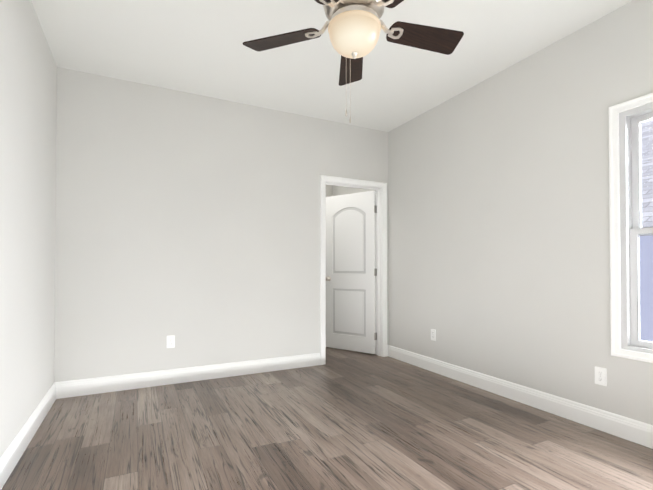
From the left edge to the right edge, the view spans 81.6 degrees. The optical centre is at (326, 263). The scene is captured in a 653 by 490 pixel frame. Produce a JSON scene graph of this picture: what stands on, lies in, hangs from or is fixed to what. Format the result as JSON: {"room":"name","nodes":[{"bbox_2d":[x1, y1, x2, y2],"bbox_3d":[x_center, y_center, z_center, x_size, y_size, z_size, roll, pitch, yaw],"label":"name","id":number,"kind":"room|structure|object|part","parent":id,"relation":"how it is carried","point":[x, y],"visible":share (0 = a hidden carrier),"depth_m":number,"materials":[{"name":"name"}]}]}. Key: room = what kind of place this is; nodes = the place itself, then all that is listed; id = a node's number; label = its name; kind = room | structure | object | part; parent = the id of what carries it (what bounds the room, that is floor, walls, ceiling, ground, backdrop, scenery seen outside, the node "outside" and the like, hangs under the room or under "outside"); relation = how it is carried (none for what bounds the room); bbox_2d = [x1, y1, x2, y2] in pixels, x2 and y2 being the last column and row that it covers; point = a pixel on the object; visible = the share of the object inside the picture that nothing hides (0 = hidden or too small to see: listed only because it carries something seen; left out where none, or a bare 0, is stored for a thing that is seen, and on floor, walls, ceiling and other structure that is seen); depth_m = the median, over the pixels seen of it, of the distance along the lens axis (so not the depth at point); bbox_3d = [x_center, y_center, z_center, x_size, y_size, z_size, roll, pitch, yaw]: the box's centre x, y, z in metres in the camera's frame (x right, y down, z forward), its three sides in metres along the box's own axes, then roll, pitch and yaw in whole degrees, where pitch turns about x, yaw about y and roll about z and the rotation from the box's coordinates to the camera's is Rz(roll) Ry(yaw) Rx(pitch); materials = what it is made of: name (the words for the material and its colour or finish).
{"room":"empty bedroom","nodes":[
{"label":"empty bedroom","id":0,"kind":"room"},
{"bbox_2d":[0,0,56,457],"bbox_3d":[-1.267,-0.284,1.070,0.120,2.740,4.770,0,-1,-27],"label":"wall","id":1,"kind":"structure","parent":0,"point":[28,95],"depth_m":2.27,"materials":[{"name":"grey paint"}]},
{"bbox_2d":[0,382,59,489],"bbox_3d":[-1.206,1.019,1.085,0.016,0.135,4.530,0,-1,-27],"label":"baseboard","id":2,"kind":"structure","parent":1,"relation":"attached to","point":[8,461],"depth_m":2.25,"materials":[{"name":"white wood"}]},
{"bbox_2d":[54,67,388,381],"bbox_3d":[-0.766,-0.250,3.927,3.350,2.740,0.120,0,-1,-27],"label":"wall","id":3,"kind":"structure","parent":0,"point":[190,222],"depth_m":3.57,"materials":[{"name":"grey paint"}]},
{"bbox_2d":[167,335,174,347],"bbox_3d":[-1.442,0.725,3.502,0.072,0.116,0.007,0,-1,-27],"label":"electrical outlet","id":4,"kind":"object","parent":3,"relation":"attached to","point":[170,341],"visible":1,"depth_m":3.50,"materials":[{"name":"plastic"}]},
{"bbox_2d":[60,353,319,397],"bbox_3d":[-1.137,1.049,3.648,2.390,0.135,0.016,0,-1,-27],"label":"baseboard","id":5,"kind":"structure","parent":3,"relation":"attached to","point":[81,387],"depth_m":3.53,"materials":[{"name":"white wood"}]},
{"bbox_2d":[326,191,376,353],"bbox_3d":[0.312,0.111,4.885,0.790,2.018,0.062,-1,-1,36],"label":"door leaf","id":6,"kind":"structure","parent":3,"relation":"in","point":[364,203],"depth_m":4.85,"materials":[{"name":"white wood"}]},
{"bbox_3d":[0.297,0.099,4.894,0.441,1.581,0.033,-1,-1,36],"label":"door panel fields","id":7,"kind":"part","parent":6,"relation":"part of","materials":[{"name":"white wood"}]},
{"bbox_3d":[0.606,0.114,4.670,0.046,1.668,0.046,0,-1,-27],"label":"door jamb hinges","id":8,"kind":"part","parent":6,"relation":"part of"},
{"bbox_2d":[320,175,386,364],"bbox_3d":[0.306,0.073,4.453,0.894,2.107,0.144,0,-1,-27],"label":"door frame","id":9,"kind":"structure","parent":3,"relation":"attached to","point":[325,178],"depth_m":4.57,"materials":[{"name":"white wood"}]},
{"bbox_2d":[1,347,652,489],"bbox_3d":[-0.049,1.153,2.490,3.590,0.100,6.240,0,-1,-27],"label":"floor","id":10,"kind":"structure","parent":0,"point":[341,419],"depth_m":2.37,"materials":[{"name":"brown wood"}]},
{"bbox_2d":[326,185,332,196],"bbox_3d":[-1.026,-0.232,5.442,2.690,2.740,0.120,0,-1,-27],"label":"wall","id":11,"kind":"structure","parent":0,"point":[332,190],"depth_m":5.93,"materials":[{"name":"grey paint"}]},
{"bbox_2d":[31,0,632,131],"bbox_3d":[0.282,-1.695,1.869,3.590,0.100,4.770,0,-1,-27],"label":"ceiling","id":12,"kind":"structure","parent":0,"point":[197,47],"depth_m":2.89,"materials":[{"name":"paint"}]},
{"bbox_2d":[243,0,463,122],"bbox_3d":[0.159,-1.182,1.788,1.107,0.927,1.098,0,-1,-27],"label":"ceiling fan","id":13,"kind":"object","parent":12,"relation":"hanging from","point":[354,27],"visible":1,"depth_m":1.82,"materials":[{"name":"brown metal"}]},
{"bbox_3d":[0.132,-1.055,1.791,0.252,0.123,0.252,0,-1,-27],"label":"lamp shade","id":14,"kind":"part","parent":13,"relation":"part of","materials":[{"name":"white glass"}]},
{"bbox_2d":[333,0,652,424],"bbox_3d":[1.534,-0.258,3.222,0.120,2.740,6.090,0,-1,-27],"label":"wall","id":15,"kind":"structure","parent":0,"point":[498,231],"depth_m":3.00,"materials":[{"name":"grey paint"}]},
{"bbox_2d":[431,329,435,340],"bbox_3d":[1.105,0.740,3.918,0.007,0.116,0.072,0,-1,-27],"label":"electrical outlet","id":16,"kind":"object","parent":15,"relation":"attached to","point":[433,334],"visible":1,"depth_m":3.91,"materials":[{"name":"plastic"}]},
{"bbox_2d":[387,345,652,448],"bbox_3d":[1.768,1.037,2.586,0.020,0.135,4.530,0,-1,-27],"label":"baseboard","id":17,"kind":"structure","parent":15,"relation":"attached to","point":[632,430],"depth_m":2.85,"materials":[{"name":"white wood"}]},
{"bbox_2d":[595,366,606,385],"bbox_3d":[1.817,0.748,2.507,0.007,0.116,0.072,0,-1,-27],"label":"electrical outlet","id":18,"kind":"object","parent":15,"relation":"attached to","point":[600,376],"visible":1,"depth_m":2.50,"materials":[{"name":"plastic"}]},
{"bbox_2d":[609,93,652,362],"bbox_3d":[2.129,-0.215,2.029,0.151,1.609,1.019,0,-1,-27],"label":"window","id":19,"kind":"structure","parent":15,"relation":"in","point":[625,117],"depth_m":2.39,"materials":[{"name":"plastic"}]},
{"bbox_3d":[2.136,-0.209,2.032,0.064,1.450,0.845,0,-1,-27],"label":"window sashes","id":20,"kind":"part","parent":19,"relation":"part of","materials":[{"name":"white plastic"}]},
{"bbox_3d":[2.136,-0.209,2.032,0.038,1.373,0.767,0,-1,-27],"label":"glass","id":21,"kind":"part","parent":19,"relation":"part of","materials":[{"name":"white"}]},
{"label":"outside","id":22,"kind":"structure","parent":0,"visible":0},
{"bbox_3d":[5.742,1.202,4.853,8.880,0.100,13.000,0,-1,-27],"label":"ground","id":23,"kind":"structure","parent":22,"visible":0},
{"bbox_2d":[640,235,652,341],"bbox_3d":[3.921,0.381,3.944,0.200,1.520,11.000,0,-1,-27],"label":"siding","id":24,"kind":"object","parent":23,"relation":"on","point":[647,306],"depth_m":4.29,"materials":[{"name":"blue"}]},
{"bbox_2d":[640,120,652,235],"bbox_3d":[5.492,-1.632,4.761,5.000,0.040,11.000,-35,14,-23],"label":"roof","id":25,"kind":"structure","parent":24,"relation":"on","point":[649,170],"depth_m":5.29,"materials":[{"name":"grey"}]}
]}

